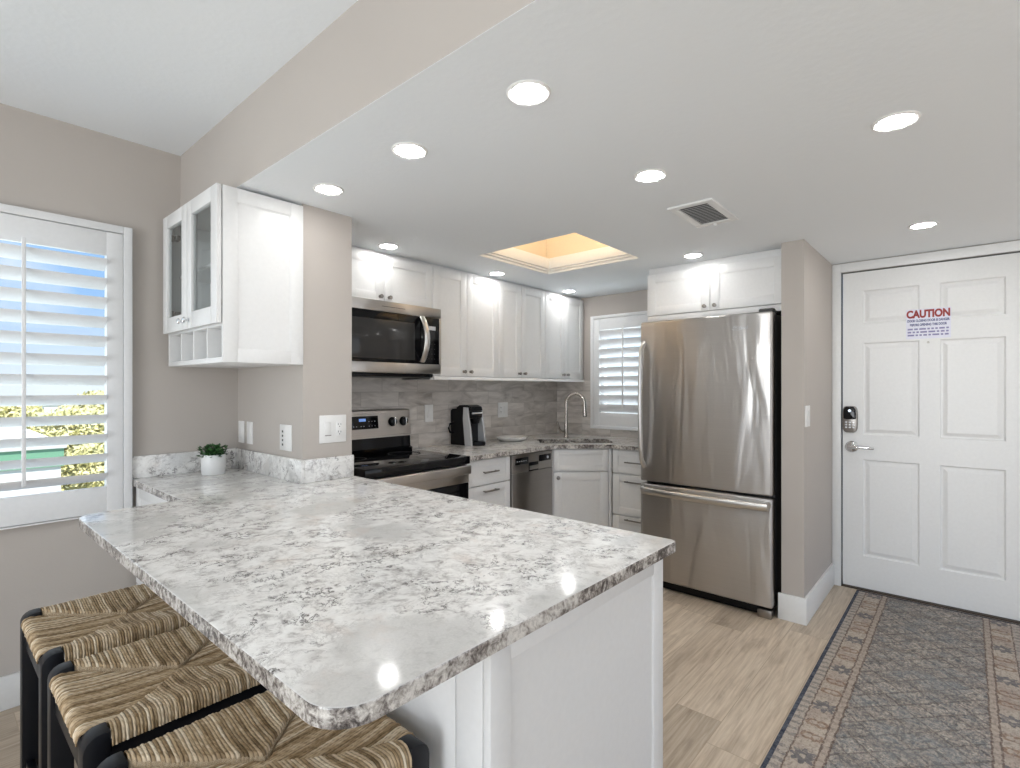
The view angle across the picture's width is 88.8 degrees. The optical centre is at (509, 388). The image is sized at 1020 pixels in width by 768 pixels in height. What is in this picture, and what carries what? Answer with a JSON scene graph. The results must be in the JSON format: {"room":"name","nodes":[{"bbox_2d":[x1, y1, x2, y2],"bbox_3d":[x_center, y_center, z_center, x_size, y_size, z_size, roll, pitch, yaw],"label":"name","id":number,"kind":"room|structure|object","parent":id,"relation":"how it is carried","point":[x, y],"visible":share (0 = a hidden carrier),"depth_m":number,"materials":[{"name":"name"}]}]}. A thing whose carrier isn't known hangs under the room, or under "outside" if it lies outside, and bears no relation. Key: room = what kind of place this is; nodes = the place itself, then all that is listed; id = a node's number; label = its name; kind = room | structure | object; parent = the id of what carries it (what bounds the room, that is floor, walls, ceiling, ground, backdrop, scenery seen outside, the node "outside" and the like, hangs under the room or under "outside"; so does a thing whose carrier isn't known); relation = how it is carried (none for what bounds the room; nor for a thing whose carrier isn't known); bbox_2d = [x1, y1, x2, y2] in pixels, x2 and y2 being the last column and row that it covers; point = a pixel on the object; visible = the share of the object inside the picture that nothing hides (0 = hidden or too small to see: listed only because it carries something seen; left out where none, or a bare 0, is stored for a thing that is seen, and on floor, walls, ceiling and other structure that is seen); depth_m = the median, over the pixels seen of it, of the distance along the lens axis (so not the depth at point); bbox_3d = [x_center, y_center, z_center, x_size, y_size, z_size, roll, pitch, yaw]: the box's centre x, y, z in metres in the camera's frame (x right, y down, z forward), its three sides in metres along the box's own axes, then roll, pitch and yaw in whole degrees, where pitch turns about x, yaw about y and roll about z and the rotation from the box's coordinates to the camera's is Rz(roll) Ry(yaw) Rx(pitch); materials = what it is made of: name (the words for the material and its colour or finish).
{"room":"kitchen","nodes":[
{"label":"kitchen","id":0,"kind":"room"},
{"bbox_2d":[0,0,357,155],"bbox_3d":[-1.129,-1.215,-1.271,6.320,0.060,5.300,0,0,41],"label":"ceiling","id":1,"kind":"structure","parent":0,"point":[161,75],"depth_m":1.86,"materials":[{"name":"white paint"}]},
{"bbox_2d":[0,103,556,676],"bbox_3d":[-2.343,0.077,2.015,0.159,2.525,8.640,0,0,41],"label":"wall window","id":2,"kind":"structure","parent":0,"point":[47,164],"depth_m":2.52,"materials":[{"name":"beige paint"}]},
{"bbox_2d":[0,658,64,711],"bbox_3d":[-3.421,1.270,0.667,0.016,0.140,4.890,0,0,41],"label":"baseboard","id":3,"kind":"structure","parent":2,"relation":"attached to","point":[9,684],"depth_m":2.17,"materials":[{"name":"paint"}]},
{"bbox_2d":[0,203,131,529],"bbox_3d":[-2.258,-0.088,1.966,0.092,1.344,1.378,0,0,41],"label":"plantation shutter","id":4,"kind":"object","parent":2,"relation":"attached to","point":[24,226],"visible":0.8,"depth_m":2.31,"materials":[{"name":"paint"}]},
{"bbox_2d":[104,256,104,485],"bbox_3d":[-2.369,-0.090,2.065,0.045,1.260,1.300,0,0,41],"label":"window","id":5,"kind":"structure","parent":2,"relation":"attached to","point":[104,256],"depth_m":2.54,"materials":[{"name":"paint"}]},
{"bbox_2d":[352,248,432,307],"bbox_3d":[-0.883,-0.674,3.308,0.346,0.297,0.774,0,0,41],"label":"upper cabinet","id":6,"kind":"object","parent":2,"relation":"attached to","point":[375,276],"visible":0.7,"depth_m":3.25,"materials":[{"name":"paint"}]},
{"bbox_2d":[352,296,440,377],"bbox_3d":[-0.830,-0.295,3.260,0.465,0.450,0.763,0,0,41],"label":"microwave","id":7,"kind":"object","parent":2,"relation":"attached to","point":[390,339],"visible":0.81,"depth_m":3.16,"materials":[{"name":"silver metal"}]},
{"bbox_2d":[425,405,432,421],"bbox_3d":[-0.602,0.187,3.873,0.008,0.128,0.078,0,0,41],"label":"light switch","id":8,"kind":"object","parent":2,"relation":"attached to","point":[428,408],"visible":1,"depth_m":3.87,"materials":[{"name":"white plastic"}]},
{"bbox_2d":[433,266,498,376],"bbox_3d":[-0.411,-0.453,3.847,0.346,0.741,0.656,0,0,41],"label":"upper cabinet","id":9,"kind":"object","parent":2,"relation":"attached to","point":[468,304],"visible":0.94,"depth_m":3.75,"materials":[{"name":"paint"}]},
{"bbox_2d":[498,402,507,416],"bbox_3d":[-0.061,0.187,4.490,0.008,0.128,0.125,0,0,41],"label":"wall outlet","id":10,"kind":"object","parent":2,"relation":"attached to","point":[502,406],"visible":1,"depth_m":4.49,"materials":[{"name":"white plastic"}]},
{"bbox_2d":[494,281,544,378],"bbox_3d":[-0.002,-0.453,4.312,0.346,0.741,0.578,0,0,41],"label":"upper cabinet","id":11,"kind":"object","parent":2,"relation":"attached to","point":[521,309],"visible":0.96,"depth_m":4.21,"materials":[{"name":"paint"}]},
{"bbox_2d":[543,292,582,378],"bbox_3d":[0.385,-0.453,4.754,0.346,0.741,0.593,0,0,41],"label":"upper cabinet","id":12,"kind":"object","parent":2,"relation":"attached to","point":[563,315],"visible":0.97,"depth_m":4.64,"materials":[{"name":"paint"}]},
{"bbox_2d":[238,204,351,459],"bbox_3d":[-1.141,0.247,2.723,0.733,2.185,0.252,0,0,41],"label":"wall","id":13,"kind":"structure","parent":0,"point":[296,396],"depth_m":2.49,"materials":[{"name":"beige paint"}]},
{"bbox_2d":[163,183,302,368],"bbox_3d":[-1.342,-0.469,2.467,0.709,0.725,0.394,0,0,41],"label":"upper cabinet","id":14,"kind":"object","parent":13,"relation":"attached to","point":[233,257],"visible":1,"depth_m":2.29,"materials":[{"name":"paint"}]},
{"bbox_2d":[179,259,221,284],"bbox_3d":[-1.316,-0.552,2.502,0.667,0.015,0.287,0,0,41],"label":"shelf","id":15,"kind":"object","parent":14,"relation":"attached to","point":[204,273],"depth_m":2.54,"materials":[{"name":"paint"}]},
{"bbox_2d":[238,421,244,442],"bbox_3d":[-1.459,0.237,2.828,0.072,0.118,0.008,0,0,41],"label":"light switch","id":16,"kind":"object","parent":13,"relation":"attached to","point":[241,424],"visible":1,"depth_m":2.82,"materials":[{"name":"white plastic"}]},
{"bbox_2d":[132,448,353,483],"bbox_3d":[-1.280,0.381,2.621,1.030,0.107,0.419,0,0,9],"label":"backsplash","id":17,"kind":"structure","parent":13,"relation":"attached to","point":[295,470],"depth_m":2.54,"materials":[{"name":"stone"}]},
{"bbox_2d":[247,421,252,443],"bbox_3d":[-1.379,0.237,2.757,0.072,0.118,0.008,0,0,41],"label":"light switch","id":18,"kind":"object","parent":13,"relation":"attached to","point":[249,424],"visible":1,"depth_m":2.75,"materials":[{"name":"white plastic"}]},
{"bbox_2d":[280,424,291,451],"bbox_3d":[-1.073,0.237,2.489,0.118,0.124,0.008,0,0,41],"label":"outlet","id":19,"kind":"object","parent":13,"relation":"attached to","point":[285,430],"visible":1,"depth_m":2.48,"materials":[{"name":"white plastic"}]},
{"bbox_2d":[319,414,345,443],"bbox_3d":[-0.847,0.195,2.495,0.009,0.132,0.140,0,0,41],"label":"outlet","id":20,"kind":"object","parent":13,"relation":"attached to","point":[332,428],"visible":1,"depth_m":2.49,"materials":[{"name":"white plastic"}]},
{"bbox_2d":[336,421,342,435],"bbox_3d":[-0.825,0.195,2.518,0.003,0.068,0.033,0,0,41],"label":"socket","id":21,"kind":"object","parent":20,"relation":"attached to","point":[339,424],"depth_m":2.52,"materials":[{"name":"white plastic"}]},
{"bbox_2d":[181,0,575,206],"bbox_3d":[0.599,-1.015,0.698,6.020,0.340,0.060,0,0,41],"label":"wall","id":22,"kind":"structure","parent":0,"point":[377,55],"depth_m":1.63,"materials":[{"name":"white paint"}]},
{"bbox_2d":[402,376,584,381],"bbox_3d":[-0.034,-0.069,4.281,0.322,0.024,1.868,0,0,41],"label":"rail","id":23,"kind":"object","parent":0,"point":[433,377],"visible":0.83,"depth_m":3.96,"materials":[{"name":"paint"}]},
{"bbox_2d":[0,585,1016,767],"bbox_3d":[0.007,1.400,0.160,6.200,0.120,8.650,0,0,41],"label":"floor","id":24,"kind":"structure","parent":0,"point":[733,676],"depth_m":2.40,"materials":[{"name":"brown wood"}]},
{"bbox_2d":[20,584,191,767],"bbox_3d":[-1.185,1.007,1.613,0.416,0.667,0.456,0,0,41],"label":"bar stool","id":25,"kind":"object","parent":24,"relation":"on","point":[79,628],"visible":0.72,"depth_m":1.55,"materials":[{"name":"beige wicker"}]},
{"bbox_2d":[136,487,167,584],"bbox_3d":[-1.387,0.903,2.433,0.693,0.874,0.496,0,0,41],"label":"base cabinet","id":26,"kind":"object","parent":24,"relation":"on","point":[142,497],"visible":0.05,"depth_m":2.41,"materials":[{"name":"paint"}]},
{"bbox_2d":[47,625,266,767],"bbox_3d":[-0.826,1.007,1.302,0.416,0.667,0.456,0,0,41],"label":"bar stool","id":27,"kind":"object","parent":24,"relation":"on","point":[143,690],"visible":0.65,"depth_m":1.21,"materials":[{"name":"beige wicker"}]},
{"bbox_2d":[97,690,428,767],"bbox_3d":[-0.457,1.007,0.978,0.416,0.667,0.456,0,0,41],"label":"bar stool","id":28,"kind":"object","parent":24,"relation":"on","point":[259,731],"visible":0.72,"depth_m":1.01,"materials":[{"name":"beige wicker"}]},
{"bbox_2d":[352,408,470,498],"bbox_3d":[-0.746,0.742,3.190,0.694,1.196,0.764,0,0,41],"label":"range","id":29,"kind":"object","parent":24,"relation":"on","point":[382,450],"visible":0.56,"depth_m":3.23,"materials":[{"name":"silver metal"}]},
{"bbox_2d":[354,449,469,478],"bbox_3d":[-0.724,0.449,3.171,0.600,0.051,0.764,0,0,41],"label":"cooktop","id":30,"kind":"object","parent":29,"relation":"in","point":[370,463],"depth_m":3.05,"materials":[{"name":"black glass"}]},
{"bbox_2d":[465,456,509,506],"bbox_3d":[-0.352,0.903,3.674,0.630,0.874,0.422,0,0,41],"label":"base cabinet","id":31,"kind":"object","parent":24,"relation":"on","point":[489,479],"visible":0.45,"depth_m":3.50,"materials":[{"name":"paint"}]},
{"bbox_2d":[386,559,662,767],"bbox_3d":[-0.405,0.903,1.772,1.622,0.874,0.729,0,0,41],"label":"base cabinet","id":32,"kind":"object","parent":24,"relation":"on","point":[583,689],"visible":0.24,"depth_m":1.16,"materials":[{"name":"paint"}]},
{"bbox_2d":[79,448,674,729],"bbox_3d":[-0.778,0.397,1.874,2.397,0.137,1.077,0,0,41],"label":"countertop","id":33,"kind":"structure","parent":32,"relation":"on","point":[349,598],"depth_m":1.25,"materials":[{"name":"stone"}]},
{"bbox_2d":[197,443,227,475],"bbox_3d":[-1.499,0.357,2.632,0.144,0.155,0.151,0,0,-4],"label":"potted plant","id":34,"kind":"object","parent":33,"relation":"on","point":[213,461],"visible":1,"depth_m":2.59,"materials":[{"name":"green plant"}]},
{"bbox_2d":[509,450,551,514],"bbox_3d":[-0.046,0.904,4.011,0.604,0.871,0.472,0,0,41],"label":"dishwasher","id":35,"kind":"object","parent":24,"relation":"on","point":[530,473],"visible":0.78,"depth_m":3.81,"materials":[{"name":"silver metal"}]},
{"bbox_2d":[550,448,613,527],"bbox_3d":[0.528,0.903,4.371,0.825,0.874,0.824,0,0,41],"label":"base cabinet","id":36,"kind":"object","parent":24,"relation":"on","point":[582,479],"visible":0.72,"depth_m":4.03,"materials":[{"name":"paint"}]},
{"bbox_2d":[412,433,638,460],"bbox_3d":[0.358,0.450,3.960,1.336,0.030,1.834,0,0,41],"label":"countertop","id":37,"kind":"structure","parent":36,"relation":"on","point":[494,448],"depth_m":3.99,"materials":[{"name":"stone"}]},
{"bbox_2d":[448,405,485,445],"bbox_3d":[-0.316,0.282,3.996,0.263,0.305,0.219,0,0,37],"label":"coffee maker","id":38,"kind":"object","parent":37,"relation":"on","point":[467,422],"visible":1,"depth_m":3.97,"materials":[{"name":"black plastic"}]},
{"bbox_2d":[472,440,485,445],"bbox_3d":[-0.248,0.419,3.971,0.126,0.030,0.126,0,0,37],"label":"drip tray","id":39,"kind":"object","parent":38,"relation":"on","point":[474,442],"depth_m":3.92,"materials":[{"name":"black plastic"}]},
{"bbox_2d":[496,435,527,440],"bbox_3d":[0.016,0.418,4.309,0.274,0.033,0.274,0,0,41],"label":"plate","id":40,"kind":"object","parent":37,"relation":"on","point":[502,437],"visible":1,"depth_m":4.26,"materials":[{"name":"white ceramic"}]},
{"bbox_2d":[556,392,586,437],"bbox_3d":[0.542,0.234,4.553,0.268,0.401,0.078,0,0,11],"label":"faucet","id":41,"kind":"object","parent":37,"relation":"on","point":[565,431],"visible":1,"depth_m":4.55,"materials":[{"name":"silver metal"}]},
{"bbox_2d":[613,449,644,532],"bbox_3d":[1.113,0.903,4.117,0.374,0.874,0.605,0,0,41],"label":"base cabinet","id":42,"kind":"object","parent":24,"relation":"on","point":[627,481],"visible":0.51,"depth_m":3.96,"materials":[{"name":"paint"}]},
{"bbox_2d":[638,308,780,619],"bbox_3d":[1.431,0.437,3.533,0.828,1.806,0.882,0,0,41],"label":"refrigerator","id":43,"kind":"object","parent":24,"relation":"on","point":[709,388],"visible":0.96,"depth_m":3.21,"materials":[{"name":"silver metal"}]},
{"bbox_2d":[760,590,1019,767],"bbox_3d":[1.800,1.335,2.285,0.786,0.008,2.400,0,0,41],"label":"runner rug","id":44,"kind":"object","parent":24,"relation":"on","point":[897,683],"visible":1,"depth_m":2.26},
{"bbox_2d":[513,233,607,257],"bbox_3d":[0.319,-1.170,3.351,1.000,0.460,1.000,0,0,41],"label":"ceiling","id":45,"kind":"structure","parent":0,"point":[572,243],"depth_m":3.89,"materials":[{"name":"beige paint"}]},
{"bbox_2d":[479,241,637,273],"bbox_3d":[0.319,-0.901,3.351,0.946,0.112,0.946,0,0,41],"label":"trim","id":46,"kind":"structure","parent":45,"relation":"attached to","point":[605,255],"depth_m":3.62,"materials":[{"name":"paint"}]},
{"bbox_2d":[251,0,1019,298],"bbox_3d":[1.663,-0.870,2.025,6.170,0.050,3.342,0,0,41],"label":"ceiling","id":47,"kind":"structure","parent":0,"point":[766,110],"depth_m":1.78,"materials":[{"name":"white paint"}]},
{"bbox_2d":[312,183,343,195],"bbox_3d":[-0.771,-0.841,2.212,0.128,0.008,0.128,0,0,41],"label":"recessed light","id":48,"kind":"object","parent":47,"relation":"in","point":[322,188],"visible":1,"depth_m":2.20,"materials":[{"name":"white plastic"}]},
{"bbox_2d":[377,243,398,249],"bbox_3d":[-0.723,-0.841,3.096,0.128,0.008,0.128,0,0,41],"label":"recessed light","id":49,"kind":"object","parent":47,"relation":"in","point":[389,246],"visible":1,"depth_m":3.08,"materials":[{"name":"white plastic"}]},
{"bbox_2d":[391,142,427,158],"bbox_3d":[-0.357,-0.841,1.851,0.128,0.008,0.128,0,0,41],"label":"recessed light","id":50,"kind":"object","parent":47,"relation":"in","point":[407,150],"visible":1,"depth_m":1.84,"materials":[{"name":"white plastic"}]},
{"bbox_2d":[352,246,580,299],"bbox_3d":[-0.298,-0.834,4.016,0.275,0.021,2.614,0,0,41],"label":"cabinet filler","id":51,"kind":"object","parent":47,"relation":"attached to","point":[355,247],"visible":0.14,"depth_m":3.69,"materials":[{"name":"paint"}]},
{"bbox_2d":[488,272,505,275],"bbox_3d":[-0.096,-0.841,3.839,0.128,0.008,0.128,0,0,41],"label":"recessed light","id":52,"kind":"object","parent":47,"relation":"in","point":[489,273],"visible":1,"depth_m":3.82,"materials":[{"name":"white plastic"}]},
{"bbox_2d":[506,79,550,105],"bbox_3d":[0.053,-0.841,1.489,0.128,0.008,0.128,0,0,41],"label":"recessed light","id":53,"kind":"object","parent":47,"relation":"in","point":[528,92],"visible":1,"depth_m":1.48,"materials":[{"name":"white plastic"}]},
{"bbox_2d":[562,290,575,292],"bbox_3d":[0.513,-0.841,4.531,0.128,0.008,0.128,0,0,41],"label":"recessed light","id":54,"kind":"object","parent":47,"relation":"in","point":[564,291],"visible":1,"depth_m":4.51,"materials":[{"name":"white plastic"}]},
{"bbox_2d":[634,169,666,182],"bbox_3d":[0.557,-0.841,2.070,0.128,0.008,0.128,0,0,41],"label":"recessed light","id":55,"kind":"object","parent":47,"relation":"in","point":[649,175],"visible":1,"depth_m":2.06,"materials":[{"name":"white plastic"}]},
{"bbox_2d":[683,253,703,258],"bbox_3d":[1.165,-0.841,3.313,0.128,0.008,0.128,0,0,41],"label":"recessed light","id":56,"kind":"object","parent":47,"relation":"in","point":[689,255],"visible":1,"depth_m":3.29,"materials":[{"name":"white plastic"}]},
{"bbox_2d":[667,198,738,227],"bbox_3d":[0.938,-0.833,2.512,0.208,0.024,0.372,0,0,41],"label":"ceiling vent","id":57,"kind":"object","parent":47,"relation":"in","point":[706,212],"visible":1,"depth_m":2.50,"materials":[{"name":"metal"}]},
{"bbox_2d":[871,110,920,131],"bbox_3d":[1.220,-0.841,1.647,0.128,0.008,0.128,0,0,41],"label":"recessed light","id":58,"kind":"object","parent":47,"relation":"in","point":[902,119],"visible":1,"depth_m":1.64,"materials":[{"name":"white plastic"}]},
{"bbox_2d":[908,221,938,229],"bbox_3d":[2.140,-0.841,2.697,0.128,0.008,0.128,0,0,41],"label":"recessed light","id":59,"kind":"object","parent":47,"relation":"in","point":[922,225],"visible":1,"depth_m":2.68,"materials":[{"name":"white plastic"}]},
{"bbox_2d":[573,240,1018,442],"bbox_3d":[2.772,0.247,3.175,6.020,2.185,0.150,0,0,41],"label":"wall","id":60,"kind":"structure","parent":0,"point":[636,301],"depth_m":4.72,"materials":[{"name":"beige paint"}]},
{"bbox_2d":[557,381,637,437],"bbox_3d":[0.956,0.185,4.662,1.311,0.510,0.009,0,0,41],"label":"backsplash","id":61,"kind":"structure","parent":60,"relation":"attached to","point":[577,424],"depth_m":4.93,"materials":[{"name":"beige tile"}]},
{"bbox_2d":[601,339,606,412],"bbox_3d":[1.104,-0.145,4.701,0.620,0.970,0.045,0,0,41],"label":"window","id":62,"kind":"structure","parent":60,"relation":"in","point":[601,339],"depth_m":4.88,"materials":[{"name":"paint"}]},
{"bbox_2d":[590,311,647,430],"bbox_3d":[1.005,-0.145,4.591,0.683,1.030,0.067,0,0,41],"label":"plantation shutter","id":63,"kind":"object","parent":60,"relation":"attached to","point":[601,327],"visible":0.62,"depth_m":4.65,"materials":[{"name":"paint"}]},
{"bbox_2d":[647,248,780,321],"bbox_3d":[1.534,-0.655,3.661,0.889,0.380,0.742,0,0,41],"label":"upper cabinet","id":64,"kind":"object","parent":60,"relation":"attached to","point":[756,282],"depth_m":3.38,"materials":[{"name":"paint"}]},
{"bbox_2d":[832,240,1019,623],"bbox_3d":[2.624,0.251,3.243,1.051,2.178,0.164,0,0,41],"label":"door","id":65,"kind":"structure","parent":60,"relation":"in","point":[926,436],"depth_m":3.24,"materials":[{"name":"paint"}]},
{"bbox_2d":[906,307,950,338],"bbox_3d":[2.599,-0.402,3.238,0.218,0.186,0.002,0,0,41],"label":"caution sign","id":66,"kind":"object","parent":65,"relation":"attached to","point":[930,322],"visible":1,"depth_m":3.23,"materials":[{"name":"white paper"}]},
{"bbox_2d":[908,333,948,336],"bbox_3d":[2.598,-0.332,3.238,0.199,0.010,0.001,0,0,41],"label":"print","id":67,"kind":"object","parent":66,"relation":"on","point":[909,334],"depth_m":3.24},
{"bbox_2d":[908,330,948,333],"bbox_3d":[2.598,-0.351,3.238,0.199,0.010,0.001,0,0,41],"label":"print","id":68,"kind":"object","parent":66,"relation":"on","point":[909,331],"depth_m":3.24},
{"bbox_2d":[908,327,948,330],"bbox_3d":[2.598,-0.370,3.238,0.200,0.010,0.001,0,0,41],"label":"print","id":69,"kind":"object","parent":66,"relation":"on","point":[909,328],"depth_m":3.24},
{"bbox_2d":[781,239,831,597],"bbox_3d":[1.894,0.247,3.300,0.119,2.185,0.820,0,0,41],"label":"wall pillar","id":70,"kind":"structure","parent":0,"point":[806,275],"depth_m":3.03,"materials":[{"name":"beige paint"}]},
{"bbox_2d":[778,563,833,625],"bbox_3d":[1.883,1.265,3.287,0.148,0.150,0.815,0,0,41],"label":"baseboard","id":71,"kind":"structure","parent":70,"relation":"attached to","point":[799,610],"depth_m":3.01,"materials":[{"name":"paint"}]},
{"bbox_2d":[805,405,809,426],"bbox_3d":[1.715,0.162,2.999,0.008,0.122,0.110,0,0,41],"label":"light switch","id":72,"kind":"object","parent":70,"relation":"attached to","point":[807,408],"visible":1,"depth_m":2.98,"materials":[{"name":"white plastic"}]},
{"label":"outside","id":73,"kind":"structure","parent":0,"visible":0},
{"bbox_3d":[-51.602,6.890,65.218,156.400,0.100,150.000,0,0,41],"label":"ground","id":74,"kind":"structure","parent":73,"visible":0},
{"bbox_2d":[0,406,47,417],"bbox_3d":[-25.884,3.616,26.699,3.564,6.464,3.600,0,0,41],"label":"tree","id":75,"kind":"object","parent":74,"relation":"on","point":[5,411],"visible":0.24,"depth_m":26.18,"materials":[{"name":"green plant"}]},
{"bbox_2d":[0,427,66,497],"bbox_3d":[-17.338,3.810,6.802,15.160,6.060,15.560,0,0,41],"label":"building","id":76,"kind":"structure","parent":74,"relation":"on","point":[12,475],"depth_m":7.45,"materials":[{"name":"white paint"}]},
{"bbox_2d":[38,405,57,412],"bbox_3d":[-52.056,3.840,48.324,10.800,6.000,14.800,0,0,41],"label":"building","id":77,"kind":"structure","parent":74,"relation":"on","point":[53,407],"depth_m":49.89,"materials":[{"name":"white"}]},
{"bbox_2d":[26,405,103,473],"bbox_3d":[-17.846,3.756,21.487,3.991,6.184,3.929,0,0,41],"label":"tree","id":78,"kind":"object","parent":74,"relation":"on","point":[81,429],"visible":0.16,"depth_m":20.60,"materials":[{"name":"green plant"}]},
{"bbox_2d":[59,389,103,410],"bbox_3d":[-32.759,3.470,41.514,5.230,6.755,5.027,0,0,41],"label":"tree","id":79,"kind":"object","parent":74,"relation":"on","point":[92,392],"visible":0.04,"depth_m":40.17,"materials":[{"name":"green plant"}]},
{"bbox_2d":[61,443,103,490],"bbox_3d":[-7.160,3.830,9.408,1.615,6.038,1.658,0,0,41],"label":"tree","id":80,"kind":"object","parent":74,"relation":"on","point":[94,448],"visible":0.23,"depth_m":8.87,"materials":[{"name":"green plant"}]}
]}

